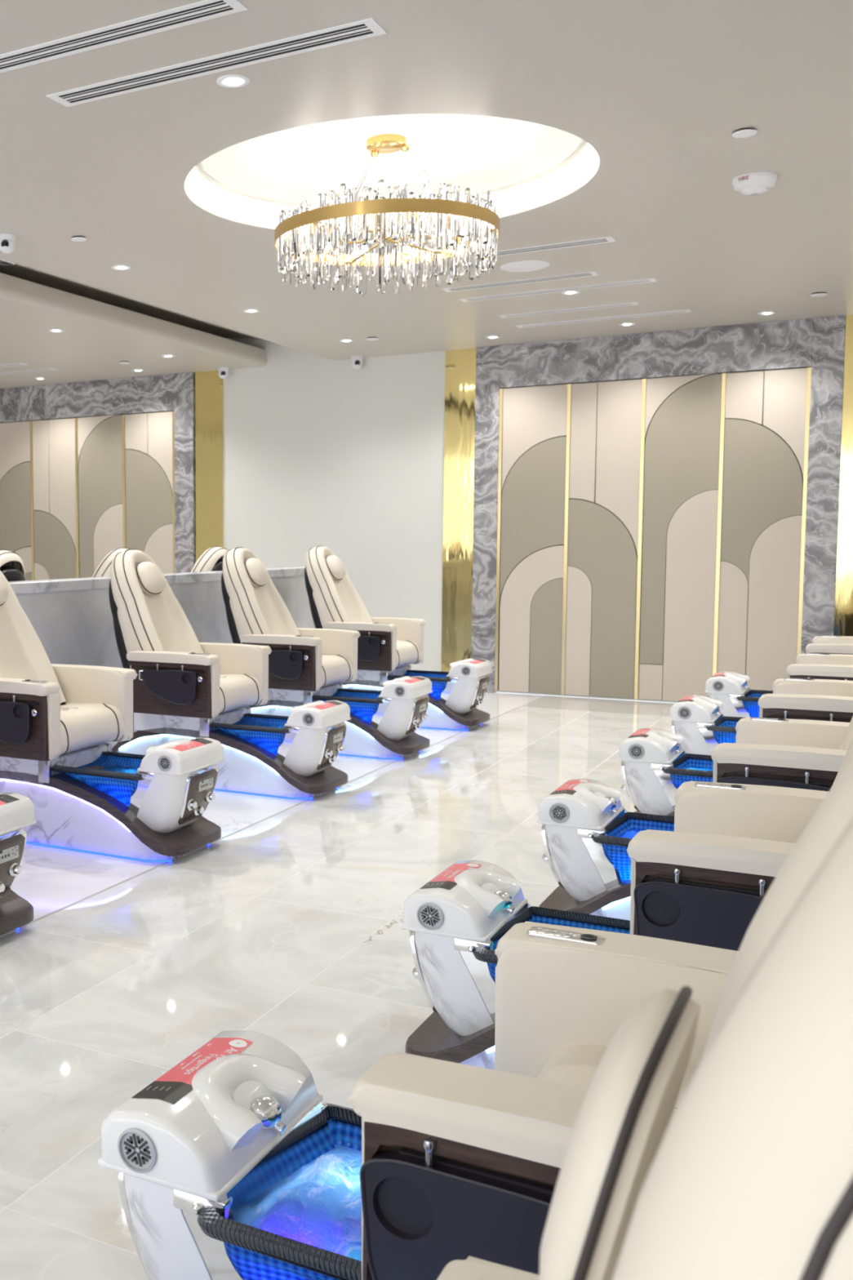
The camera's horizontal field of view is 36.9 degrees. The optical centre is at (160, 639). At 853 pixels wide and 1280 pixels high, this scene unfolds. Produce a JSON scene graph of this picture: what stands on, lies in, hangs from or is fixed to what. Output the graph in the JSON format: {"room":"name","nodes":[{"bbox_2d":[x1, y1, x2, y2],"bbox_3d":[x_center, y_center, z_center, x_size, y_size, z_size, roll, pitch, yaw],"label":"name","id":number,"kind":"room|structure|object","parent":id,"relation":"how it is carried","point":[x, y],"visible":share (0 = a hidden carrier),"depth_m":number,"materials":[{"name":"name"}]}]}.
{"room":"salon","nodes":[
{"label":"salon","id":0,"kind":"room"},
{"bbox_2d":[8,566,315,747],"bbox_3d":[-0.713,0.219,6.803,0.180,1.090,8.420,3,5,31],"label":"wall","id":1,"kind":"structure","parent":0,"point":[72,619],"depth_m":7.22,"materials":[{"name":"grey stone"}]},
{"bbox_2d":[0,256,333,388],"bbox_3d":[-4.220,-2.233,6.134,4.870,0.300,14.398,3,5,31],"label":"ceiling","id":2,"kind":"structure","parent":0,"point":[86,350],"depth_m":9.99,"materials":[{"name":"beige paint"}]},
{"bbox_2d":[0,368,55,375],"bbox_3d":[-1.524,-2.554,11.767,1.230,0.003,0.120,3,5,31],"label":"ceiling vent","id":3,"kind":"object","parent":2,"relation":"in","point":[46,369],"visible":1,"depth_m":11.61,"materials":[{"name":"white metal"}]},
{"bbox_2d":[0,692,675,1279],"bbox_3d":[-2.010,0.967,5.042,9.820,0.100,14.368,3,5,31],"label":"floor","id":4,"kind":"structure","parent":0,"point":[286,926],"depth_m":4.03,"materials":[{"name":"tile"}]},
{"bbox_2d":[0,549,25,581],"bbox_3d":[-1.407,0.082,7.460,1.327,1.265,0.732,3,5,31],"label":"chair","id":5,"kind":"object","parent":4,"relation":"on","point":[11,566],"visible":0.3,"depth_m":7.09,"materials":[{"name":"beige leather"}]},
{"bbox_2d":[0,792,36,937],"bbox_3d":[-1.080,0.340,4.266,1.327,1.265,0.732,3,5,31],"label":"chair","id":6,"kind":"object","parent":4,"relation":"on","point":[16,810],"visible":1,"depth_m":4.03,"materials":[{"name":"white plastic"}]},
{"bbox_2d":[92,547,128,577],"bbox_3d":[-0.743,-0.011,8.550,1.327,1.265,0.732,3,5,31],"label":"chair","id":7,"kind":"object","parent":4,"relation":"on","point":[103,570],"visible":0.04,"depth_m":8.09,"materials":[{"name":"beige leather"}]},
{"bbox_2d":[0,570,224,862],"bbox_3d":[-0.390,0.244,5.399,1.327,1.265,0.732,3,5,31],"label":"chair","id":8,"kind":"object","parent":4,"relation":"on","point":[58,722],"visible":1,"depth_m":5.17,"materials":[{"name":"beige leather"}]},
{"bbox_2d":[0,574,8,604],"bbox_3d":[-0.783,-0.241,5.597,0.138,0.183,0.196,3,5,31],"label":"pillow","id":9,"kind":"object","parent":8,"relation":"on","point":[4,599],"depth_m":5.60,"materials":[{"name":"beige leather"}]},
{"bbox_2d":[0,701,32,742],"bbox_3d":[-0.677,0.343,5.180,0.323,0.172,0.026,3,5,31],"label":"tray","id":10,"kind":"object","parent":8,"relation":"on","point":[15,717],"depth_m":5.12,"materials":[{"name":"black plastic"}]},
{"bbox_2d":[51,751,145,806],"bbox_3d":[-0.202,0.608,5.315,0.536,0.165,0.440,3,5,31],"label":"basin","id":11,"kind":"object","parent":8,"relation":"in","point":[80,779],"depth_m":5.17,"materials":[{"name":"blue plastic"}]},
{"bbox_2d":[157,755,172,771],"bbox_3d":[0.017,0.499,4.950,0.066,0.066,0.006,3,5,31],"label":"vent grille","id":12,"kind":"object","parent":8,"relation":"attached to","point":[164,762],"depth_m":4.95,"materials":[{"name":"grey plastic"}]},
{"bbox_2d":[191,546,227,572],"bbox_3d":[-0.059,-0.106,9.675,1.327,1.265,0.732,3,5,31],"label":"chair","id":13,"kind":"object","parent":4,"relation":"on","point":[211,560],"visible":0.05,"depth_m":9.22,"materials":[{"name":"beige leather"}]},
{"bbox_2d":[108,548,351,799],"bbox_3d":[0.336,0.143,6.592,1.327,1.265,0.732,3,5,31],"label":"chair","id":14,"kind":"object","parent":4,"relation":"on","point":[185,687],"visible":0.98,"depth_m":6.43,"materials":[{"name":"beige leather"}]},
{"bbox_2d":[134,561,165,595],"bbox_3d":[-0.057,-0.342,6.790,0.138,0.183,0.196,3,5,31],"label":"pillow","id":15,"kind":"object","parent":14,"relation":"on","point":[151,580],"depth_m":6.73,"materials":[{"name":"beige leather"}]},
{"bbox_2d":[142,671,197,703],"bbox_3d":[0.049,0.242,6.372,0.323,0.172,0.026,3,5,31],"label":"tray","id":16,"kind":"object","parent":14,"relation":"on","point":[157,686],"depth_m":6.36,"materials":[{"name":"black plastic"}]},
{"bbox_2d":[210,713,289,755],"bbox_3d":[0.524,0.507,6.508,0.536,0.165,0.440,3,5,31],"label":"basin","id":17,"kind":"object","parent":14,"relation":"in","point":[238,734],"depth_m":6.35,"materials":[{"name":"blue liquid"}]},
{"bbox_2d":[302,712,315,725],"bbox_3d":[0.743,0.398,6.143,0.066,0.066,0.006,3,5,31],"label":"vent grille","id":18,"kind":"object","parent":14,"relation":"attached to","point":[308,718],"depth_m":6.14,"materials":[{"name":"grey plastic"}]},
{"bbox_2d":[15,706,520,929],"bbox_3d":[-0.709,1.011,3.792,0.008,0.005,13.580,3,5,31],"label":"trim","id":19,"kind":"structure","parent":4,"relation":"on","point":[164,863],"depth_m":5.40,"materials":[{"name":"grey stone"}]},
{"bbox_2d":[221,546,432,759],"bbox_3d":[1.010,0.049,7.699,1.327,1.265,0.732,3,5,31],"label":"chair","id":20,"kind":"object","parent":4,"relation":"on","point":[306,665],"visible":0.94,"depth_m":7.51,"materials":[{"name":"beige leather"}]},
{"bbox_2d":[244,558,268,586],"bbox_3d":[0.618,-0.436,7.897,0.138,0.183,0.196,3,5,31],"label":"pillow","id":21,"kind":"object","parent":20,"relation":"on","point":[257,573],"depth_m":7.83,"materials":[{"name":"beige leather"}]},
{"bbox_2d":[268,651,303,679],"bbox_3d":[0.723,0.148,7.480,0.323,0.172,0.026,3,5,31],"label":"tray","id":22,"kind":"object","parent":20,"relation":"on","point":[282,664],"depth_m":7.44,"materials":[{"name":"black plastic"}]},
{"bbox_2d":[313,688,382,722],"bbox_3d":[1.198,0.413,7.616,0.536,0.165,0.440,3,5,31],"label":"basin","id":23,"kind":"object","parent":20,"relation":"in","point":[365,705],"depth_m":7.42,"materials":[{"name":"blue plastic"}]},
{"bbox_2d":[304,546,492,730],"bbox_3d":[1.674,-0.043,8.790,1.327,1.265,0.732,3,5,31],"label":"chair","id":24,"kind":"object","parent":4,"relation":"on","point":[386,646],"visible":0.78,"depth_m":8.64,"materials":[{"name":"beige leather"}]},
{"bbox_2d":[324,555,346,580],"bbox_3d":[1.281,-0.529,8.988,0.138,0.183,0.196,3,5,31],"label":"pillow","id":25,"kind":"object","parent":24,"relation":"on","point":[336,568],"depth_m":8.92,"materials":[{"name":"beige leather"}]},
{"bbox_2d":[357,636,381,660],"bbox_3d":[1.386,0.056,8.571,0.323,0.172,0.026,3,5,31],"label":"tray","id":26,"kind":"object","parent":24,"relation":"on","point":[369,648],"depth_m":8.52,"materials":[{"name":"black plastic"}]},
{"bbox_2d":[388,670,450,698],"bbox_3d":[1.862,0.321,8.706,0.536,0.165,0.440,3,5,31],"label":"basin","id":27,"kind":"object","parent":24,"relation":"in","point":[441,681],"depth_m":8.50,"materials":[{"name":"plastic"}]},
{"bbox_2d":[97,921,737,1279],"bbox_3d":[0.564,0.541,1.651,1.322,1.272,0.718,3,5,31],"label":"chair","id":28,"kind":"object","parent":4,"relation":"on","point":[231,1163],"visible":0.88,"depth_m":1.80,"materials":[{"name":"beige leather"}]},
{"bbox_2d":[117,1127,156,1173],"bbox_3d":[-0.035,0.755,1.811,0.066,0.066,0.006,3,5,31],"label":"vent grille","id":29,"kind":"object","parent":28,"relation":"attached to","point":[136,1146],"depth_m":1.81,"materials":[{"name":"grey plastic"}]},
{"bbox_2d":[197,1102,361,1279],"bbox_3d":[0.382,0.892,1.791,0.536,0.165,0.440,3,5,31],"label":"basin","id":30,"kind":"object","parent":28,"relation":"in","point":[296,1215],"depth_m":1.81,"materials":[{"name":"blue liquid"}]},
{"bbox_2d":[364,1151,553,1279],"bbox_3d":[0.418,0.711,1.352,0.406,0.209,0.026,3,5,31],"label":"tray","id":31,"kind":"object","parent":28,"relation":"on","point":[423,1214],"depth_m":1.39,"materials":[{"name":"black plastic"}]},
{"bbox_2d":[536,777,674,920],"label":"chair","id":32,"kind":"object","parent":4,"relation":"on","point":[591,828],"depth_m":4.02,"materials":[{"name":"plastic"}]},
{"bbox_2d":[548,803,569,822],"bbox_3d":[1.308,0.568,4.017,0.066,0.066,0.006,3,5,31],"label":"vent grille","id":33,"kind":"object","parent":32,"relation":"attached to","point":[557,812],"depth_m":4.02,"materials":[{"name":"grey plastic"}]},
{"bbox_2d":[591,812,674,880],"bbox_3d":[1.726,0.705,3.998,0.536,0.165,0.440,3,5,31],"label":"basin","id":34,"kind":"object","parent":32,"relation":"in","point":[611,860],"depth_m":3.98,"materials":[{"name":"blue plastic"}]},
{"bbox_2d":[401,738,852,1070],"bbox_3d":[1.244,0.422,2.765,1.322,1.321,0.718,3,5,31],"label":"chair","id":35,"kind":"object","parent":4,"relation":"on","point":[704,882],"visible":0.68,"depth_m":2.90,"materials":[{"name":"beige leather"}]},
{"bbox_2d":[416,902,444,929],"bbox_3d":[0.644,0.660,2.927,0.066,0.066,0.006,3,5,31],"label":"vent grille","id":36,"kind":"object","parent":35,"relation":"attached to","point":[429,915],"depth_m":2.93,"materials":[{"name":"grey plastic"}]},
{"bbox_2d":[472,906,630,982],"bbox_3d":[1.062,0.797,2.907,0.536,0.165,0.440,3,5,31],"label":"basin","id":37,"kind":"object","parent":35,"relation":"in","point":[485,961],"depth_m":3.07,"materials":[{"name":"blue plastic"}]},
{"bbox_2d":[636,879,765,951],"bbox_3d":[1.157,0.602,2.430,0.406,0.209,0.026,3,5,31],"label":"tray","id":38,"kind":"object","parent":35,"relation":"on","point":[716,913],"depth_m":2.46,"materials":[{"name":"black plastic"}]},
{"bbox_2d":[436,759,852,1279],"bbox_3d":[0.067,0.584,0.871,1.322,1.318,0.718,3,5,31],"label":"chair","id":39,"kind":"object","parent":4,"relation":"on","point":[749,1176],"visible":1,"depth_m":0.52,"materials":[{"name":"beige leather"}]},
{"bbox_2d":[539,988,700,1279],"bbox_3d":[0.272,0.300,0.722,0.074,0.185,0.196,3,5,31],"label":"pillow","id":40,"kind":"object","parent":39,"relation":"on","point":[625,1114],"depth_m":0.65,"materials":[{"name":"beige leather"}]},
{"bbox_2d":[617,727,713,816],"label":"chair","id":41,"kind":"object","parent":4,"relation":"on","point":[660,766],"depth_m":5.17,"materials":[{"name":"plastic"}]},
{"bbox_2d":[628,743,644,759],"bbox_3d":[2.008,0.470,5.167,0.066,0.066,0.006,3,5,31],"label":"vent grille","id":42,"kind":"object","parent":41,"relation":"attached to","point":[636,751],"depth_m":5.17,"materials":[{"name":"grey plastic"}]},
{"bbox_2d":[662,753,713,789],"bbox_3d":[2.425,0.607,5.148,0.536,0.165,0.440,3,5,31],"label":"basin","id":43,"kind":"object","parent":41,"relation":"in","point":[682,768],"depth_m":5.12,"materials":[{"name":"blue liquid"}]},
{"bbox_2d":[669,694,743,755],"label":"chair","id":44,"kind":"object","parent":4,"relation":"on","point":[704,725],"depth_m":6.29,"materials":[{"name":"plastic"}]},
{"bbox_2d":[677,706,691,719],"bbox_3d":[2.693,0.375,6.292,0.066,0.066,0.006,3,5,31],"label":"vent grille","id":45,"kind":"object","parent":44,"relation":"attached to","point":[683,713],"depth_m":6.29,"materials":[{"name":"grey plastic"}]},
{"bbox_2d":[706,715,743,743],"bbox_3d":[3.110,0.512,6.273,0.536,0.165,0.440,3,5,31],"label":"basin","id":46,"kind":"object","parent":44,"relation":"in","point":[722,729],"depth_m":6.24,"materials":[{"name":"blue liquid"}]},
{"bbox_2d":[705,671,773,717],"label":"chair","id":47,"kind":"object","parent":4,"relation":"on","point":[735,694],"depth_m":7.42,"materials":[{"name":"plastic"}]},
{"bbox_2d":[737,689,773,717],"bbox_3d":[3.800,0.416,7.406,0.536,0.165,0.440,3,5,31],"label":"basin","id":48,"kind":"object","parent":47,"relation":"in","point":[748,706],"depth_m":7.37,"materials":[{"name":"blue plastic"}]},
{"bbox_2d":[711,716,852,791],"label":"chair","id":49,"kind":"object","parent":4,"relation":"on","point":[797,753],"depth_m":3.58,"materials":[{"name":"beige leather"}]},
{"bbox_2d":[718,775,831,791],"bbox_3d":[1.821,0.510,3.521,0.406,0.209,0.026,3,5,31],"label":"tray","id":50,"kind":"object","parent":49,"relation":"on","point":[814,783],"depth_m":3.53,"materials":[{"name":"black"}]},
{"bbox_2d":[758,677,852,722],"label":"chair","id":51,"kind":"object","parent":4,"relation":"on","point":[807,699],"depth_m":4.73,"materials":[{"name":"beige leather"}]},
{"bbox_2d":[786,653,852,680],"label":"chair","id":52,"kind":"object","parent":4,"relation":"on","point":[808,665],"depth_m":5.86,"materials":[{"name":"beige leather"}]},
{"bbox_2d":[805,635,852,654],"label":"chair","id":53,"kind":"object","parent":4,"relation":"on","point":[821,644],"depth_m":7.00,"materials":[{"name":"beige leather"}]},
{"bbox_2d":[184,143,599,234],"bbox_3d":[1.018,-2.162,5.529,1.822,0.200,1.822,3,5,31],"label":"ceiling","id":54,"kind":"structure","parent":0,"point":[557,184],"depth_m":6.01,"materials":[{"name":"white paint"}]},
{"bbox_2d":[274,133,500,295],"bbox_3d":[1.020,-1.956,5.546,1.002,0.592,1.002,4,7,44],"label":"crystal chandelier","id":55,"kind":"object","parent":54,"relation":"hanging from","point":[460,229],"visible":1,"depth_m":5.27,"materials":[{"name":"clear glass"}]},
{"bbox_2d":[195,114,587,207],"bbox_3d":[1.018,-2.216,5.525,1.744,0.072,1.744,3,5,31],"label":"ceiling","id":56,"kind":"structure","parent":54,"relation":"attached to","point":[481,154],"depth_m":5.74,"materials":[{"name":"white paint"}]},
{"bbox_2d":[117,337,715,702],"bbox_3d":[1.744,-1.252,11.087,10.020,3.300,0.155,3,5,31],"label":"wall","id":57,"kind":"structure","parent":0,"point":[347,460],"depth_m":11.00,"materials":[{"name":"white paint"}]},
{"bbox_2d":[0,421,31,580],"bbox_3d":[-1.564,-1.030,13.028,0.527,2.537,0.050,3,5,31],"label":"wall panel","id":58,"kind":"object","parent":57,"relation":"attached to","point":[15,437],"visible":0.58,"depth_m":12.93,"materials":[{"name":"brown"}]},
{"bbox_2d":[0,421,30,480],"bbox_3d":[-1.574,-1.863,12.952,0.527,0.862,0.030,3,5,31],"label":"panel section","id":59,"kind":"object","parent":58,"relation":"attached to","point":[15,437],"depth_m":12.90,"materials":[{"name":"beige"}]},
{"bbox_2d":[13,546,31,573],"bbox_3d":[-1.563,-0.378,13.070,0.519,1.232,0.030,3,5,31],"label":"panel section","id":60,"kind":"object","parent":58,"relation":"attached to","point":[24,553],"depth_m":12.93,"materials":[{"name":"beige"}]},
{"bbox_2d":[29,421,35,580],"bbox_3d":[-1.326,-1.009,12.887,0.028,2.557,0.066,3,5,31],"label":"strip","id":61,"kind":"object","parent":57,"relation":"attached to","point":[30,422],"visible":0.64,"depth_m":12.82,"materials":[{"name":"brown metal"}]},
{"bbox_2d":[32,417,76,580],"bbox_3d":[-1.082,-1.008,12.736,0.546,2.537,0.050,3,5,31],"label":"wall panel","id":62,"kind":"object","parent":57,"relation":"attached to","point":[53,440],"visible":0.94,"depth_m":12.68,"materials":[{"name":"brown"}]},
{"bbox_2d":[75,417,79,577],"bbox_3d":[-0.835,-0.988,12.590,0.028,2.557,0.066,3,5,31],"label":"strip","id":63,"kind":"object","parent":57,"relation":"attached to","point":[76,419],"visible":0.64,"depth_m":12.52,"materials":[{"name":"brown metal"}]},
{"bbox_2d":[0,373,173,422],"bbox_3d":[-0.835,-2.441,12.461,2.305,0.349,0.075,3,5,31],"label":"trim","id":64,"kind":"structure","parent":57,"relation":"attached to","point":[151,393],"depth_m":12.35,"materials":[{"name":"stone"}]},
{"bbox_2d":[77,414,123,577],"bbox_3d":[-0.592,-0.990,12.439,0.547,2.543,0.050,3,5,31],"label":"wall panel","id":65,"kind":"object","parent":57,"relation":"attached to","point":[100,438],"visible":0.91,"depth_m":12.38,"materials":[{"name":"brown"}]},
{"bbox_2d":[77,414,117,463],"bbox_3d":[-0.615,-2.024,12.354,0.519,0.469,0.030,3,5,31],"label":"panel section","id":66,"kind":"object","parent":65,"relation":"attached to","point":[97,436],"depth_m":12.35,"materials":[{"name":"beige"}]},
{"bbox_2d":[93,503,123,572],"bbox_3d":[-0.515,-0.544,12.419,0.362,1.657,0.030,3,5,31],"label":"panel section","id":67,"kind":"object","parent":65,"relation":"attached to","point":[108,517],"depth_m":12.37,"materials":[{"name":"beige"}]},
{"bbox_2d":[122,414,126,547],"bbox_3d":[-0.344,-0.966,12.293,0.028,2.557,0.066,3,5,31],"label":"strip","id":68,"kind":"object","parent":57,"relation":"attached to","point":[123,415],"visible":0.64,"depth_m":12.21,"materials":[{"name":"brown metal"}]},
{"bbox_2d":[124,411,173,573],"bbox_3d":[-0.098,-0.965,12.141,0.551,2.537,0.050,3,5,31],"label":"wall panel","id":69,"kind":"object","parent":57,"relation":"attached to","point":[148,436],"visible":0.66,"depth_m":12.07,"materials":[{"name":"brown"}]},
{"bbox_2d":[124,411,172,490],"bbox_3d":[-0.108,-1.813,12.063,0.551,0.834,0.030,3,5,31],"label":"panel section","id":70,"kind":"object","parent":69,"relation":"attached to","point":[148,436],"depth_m":12.05,"materials":[{"name":"beige"}]},
{"bbox_2d":[143,524,173,573],"bbox_3d":[-0.012,-0.419,12.123,0.345,1.451,0.030,3,5,31],"label":"panel section","id":71,"kind":"object","parent":69,"relation":"attached to","point":[157,538],"depth_m":12.05,"materials":[{"name":"beige"}]},
{"bbox_2d":[172,411,174,573],"bbox_3d":[0.151,-0.945,11.994,0.028,2.557,0.066,3,5,31],"label":"strip","id":72,"kind":"object","parent":57,"relation":"attached to","point":[173,431],"visible":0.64,"depth_m":11.92,"materials":[{"name":"brown metal"}]},
{"bbox_2d":[173,372,195,573],"bbox_3d":[0.247,-1.117,11.915,0.210,2.912,0.075,3,5,31],"label":"trim","id":73,"kind":"structure","parent":57,"relation":"attached to","point":[184,383],"depth_m":11.84,"materials":[{"name":"stone"}]},
{"bbox_2d":[195,370,223,561],"bbox_3d":[0.480,-1.108,11.789,0.296,2.912,0.050,3,5,31],"label":"mirror","id":74,"kind":"object","parent":57,"relation":"attached to","point":[209,446],"visible":0.5,"depth_m":11.71,"materials":[{"name":"gold mirror"}]},
{"bbox_2d":[440,347,475,671],"bbox_3d":[2.570,-1.016,10.525,0.272,2.912,0.050,3,5,31],"label":"column","id":75,"kind":"structure","parent":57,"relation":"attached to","point":[460,364],"depth_m":10.49,"materials":[{"name":"gold mirror"}]},
{"bbox_2d":[471,345,500,693],"bbox_3d":[2.766,-1.006,10.391,0.202,2.912,0.075,3,5,31],"label":"trim","id":76,"kind":"structure","parent":57,"relation":"attached to","point":[487,358],"depth_m":10.35,"materials":[{"name":"stone"}]},
{"bbox_2d":[494,388,502,690],"bbox_3d":[2.866,-0.835,10.350,0.028,2.537,0.066,3,5,31],"label":"strip","id":77,"kind":"object","parent":57,"relation":"attached to","point":[500,418],"visible":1,"depth_m":10.33,"materials":[{"name":"gold metal"}]},
{"bbox_2d":[498,384,567,694],"bbox_3d":[3.102,-0.825,10.206,0.527,2.537,0.050,3,5,31],"label":"wall panel","id":78,"kind":"object","parent":57,"relation":"attached to","point":[534,430],"visible":1,"depth_m":10.18,"materials":[{"name":"brown"}]},
{"bbox_2d":[560,383,571,694],"bbox_3d":[3.340,-0.815,10.064,0.028,2.537,0.066,3,5,31],"label":"strip","id":79,"kind":"object","parent":57,"relation":"attached to","point":[569,385],"visible":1,"depth_m":10.03,"materials":[{"name":"gold metal"}]},
{"bbox_2d":[564,378,642,698],"bbox_3d":[3.584,-0.803,9.914,0.546,2.537,0.050,3,5,31],"label":"wall panel","id":80,"kind":"object","parent":57,"relation":"attached to","point":[606,417],"visible":1,"depth_m":9.89,"materials":[{"name":"brown"}]},
{"bbox_2d":[634,378,646,698],"bbox_3d":[3.831,-0.793,9.767,0.028,2.537,0.066,3,5,31],"label":"strip","id":81,"kind":"object","parent":57,"relation":"attached to","point":[644,380],"visible":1,"depth_m":9.74,"materials":[{"name":"gold metal"}]},
{"bbox_2d":[499,318,813,388],"bbox_3d":[3.831,-2.236,9.639,2.305,0.349,0.075,3,5,31],"label":"trim","id":82,"kind":"structure","parent":57,"relation":"attached to","point":[780,344],"depth_m":9.55,"materials":[{"name":"stone"}]},
{"bbox_2d":[638,373,722,701],"bbox_3d":[4.074,-0.785,9.617,0.547,2.543,0.050,3,5,31],"label":"wall panel","id":83,"kind":"object","parent":57,"relation":"attached to","point":[682,425],"visible":0.99,"depth_m":9.59,"materials":[{"name":"brown"}]},
{"bbox_2d":[644,373,717,438],"bbox_3d":[4.051,-1.819,9.532,0.519,0.469,0.030,3,5,31],"label":"panel","id":84,"kind":"object","parent":83,"relation":"attached to","point":[683,406],"depth_m":9.51,"materials":[{"name":"beige"}]},
{"bbox_2d":[712,373,726,675],"bbox_3d":[4.322,-0.771,9.470,0.028,2.537,0.066,3,5,31],"label":"strip","id":85,"kind":"object","parent":57,"relation":"attached to","point":[724,375],"visible":0.64,"depth_m":9.43,"materials":[{"name":"gold metal"}]},
{"bbox_2d":[716,367,807,690],"bbox_3d":[4.568,-0.760,9.319,0.551,2.537,0.050,3,5,31],"label":"wall panel","id":86,"kind":"object","parent":57,"relation":"attached to","point":[765,431],"visible":0.98,"depth_m":9.29,"materials":[{"name":"brown"}]},
{"bbox_2d":[796,367,811,656],"bbox_3d":[4.817,-0.750,9.171,0.028,2.537,0.066,3,5,31],"label":"strip","id":87,"kind":"object","parent":57,"relation":"attached to","point":[809,369],"visible":0.64,"depth_m":9.13,"materials":[{"name":"gold metal"}]},
{"bbox_2d":[800,315,846,653],"bbox_3d":[4.913,-0.912,9.093,0.210,2.912,0.075,3,5,31],"label":"trim","id":88,"kind":"structure","parent":57,"relation":"attached to","point":[828,341],"depth_m":9.04,"materials":[{"name":"stone"}]},
{"bbox_2d":[833,315,852,636],"bbox_3d":[5.138,-0.903,8.971,0.301,2.912,0.050,3,5,31],"label":"wall panel","id":89,"kind":"object","parent":57,"relation":"attached to","point":[843,614],"visible":0.6,"depth_m":9.00,"materials":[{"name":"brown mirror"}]},
{"bbox_2d":[0,0,852,359],"bbox_3d":[0.064,-1.895,3.555,5.150,0.001,14.398,3,5,31],"label":"ceiling","id":90,"kind":"structure","parent":0,"point":[660,90],"depth_m":5.00,"materials":[{"name":"beige paint"}]},
{"bbox_2d":[0,233,16,253],"bbox_3d":[-0.807,-2.080,6.441,0.096,0.092,0.096,-4,6,-37],"label":"security camera","id":91,"kind":"object","parent":90,"relation":"attached to","point":[7,241],"visible":1,"depth_m":6.41,"materials":[{"name":"white plastic"}]},
{"bbox_2d":[0,0,248,73],"bbox_3d":[-0.275,-1.925,3.959,1.190,0.003,0.120,3,5,31],"label":"ceiling vent","id":92,"kind":"object","parent":90,"relation":"in","point":[202,11],"visible":1,"depth_m":3.87,"materials":[{"name":"white metal"}]},
{"bbox_2d":[45,17,387,106],"bbox_3d":[0.154,-1.943,4.149,1.245,0.003,0.130,3,5,31],"label":"ceiling vent","id":93,"kind":"object","parent":90,"relation":"in","point":[367,28],"visible":1,"depth_m":4.11,"materials":[{"name":"white metal"}]},
{"bbox_2d":[216,74,249,88],"bbox_3d":[0.254,-1.952,4.281,0.116,0.008,0.116,3,5,31],"label":"recessed light","id":94,"kind":"object","parent":90,"relation":"in","point":[244,80],"visible":1,"depth_m":4.27,"materials":[{"name":"white metal"}]},
{"bbox_2d":[351,355,363,368],"bbox_3d":[1.734,-2.441,10.791,0.110,0.106,0.110,-4,6,-37],"label":"security camera","id":95,"kind":"object","parent":90,"relation":"attached to","point":[357,362],"visible":1,"depth_m":10.75,"materials":[{"name":"white plastic"}]},
{"bbox_2d":[441,271,599,292],"bbox_3d":[2.242,-2.241,7.671,0.950,0.003,0.120,3,5,31],"label":"ceiling vent","id":96,"kind":"object","parent":90,"relation":"in","point":[593,273],"visible":1,"depth_m":7.66,"materials":[{"name":"white metal"}]},
{"bbox_2d":[500,260,550,271],"bbox_3d":[2.148,-2.200,7.215,0.280,0.010,0.280,3,5,31],"label":"ceiling speaker","id":97,"kind":"object","parent":90,"relation":"attached to","point":[522,265],"visible":1,"depth_m":7.19,"materials":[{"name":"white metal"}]},
{"bbox_2d":[496,236,616,256],"bbox_3d":[2.028,-2.171,6.821,0.950,0.003,0.120,3,5,31],"label":"ceiling vent","id":98,"kind":"object","parent":90,"relation":"in","point":[606,239],"visible":0.61,"depth_m":6.73,"materials":[{"name":"white metal"}]},
{"bbox_2d":[459,277,657,302],"bbox_3d":[2.558,-2.264,7.940,1.230,0.003,0.110,3,5,31],"label":"ceiling vent","id":99,"kind":"object","parent":90,"relation":"in","point":[647,280],"visible":1,"depth_m":7.92,"materials":[{"name":"white metal"}]},
{"bbox_2d":[498,302,639,318],"bbox_3d":[2.865,-2.322,8.629,0.940,0.003,0.110,3,5,31],"label":"ceiling vent","id":100,"kind":"object","parent":90,"relation":"in","point":[629,304],"visible":1,"depth_m":8.61,"materials":[{"name":"white metal"}]},
{"bbox_2d":[515,309,692,328],"bbox_3d":[3.231,-2.353,8.979,1.220,0.003,0.110,3,5,31],"label":"ceiling vent","id":101,"kind":"object","parent":90,"relation":"in","point":[682,310],"visible":1,"depth_m":8.96,"materials":[{"name":"white metal"}]},
{"bbox_2d":[732,128,757,137],"bbox_3d":[2.311,-2.005,4.844,0.090,0.015,0.090,3,5,31],"label":"sprinkler cover","id":102,"kind":"object","parent":90,"relation":"attached to","point":[744,132],"visible":1,"depth_m":4.83,"materials":[{"name":"white metal"}]},
{"bbox_2d":[731,171,778,196],"bbox_3d":[2.656,-2.026,5.476,0.192,0.079,0.193,3,5,31],"label":"smoke detector","id":103,"kind":"object","parent":90,"relation":"attached to","point":[753,184],"visible":1,"depth_m":5.42,"materials":[{"name":"white plastic"}]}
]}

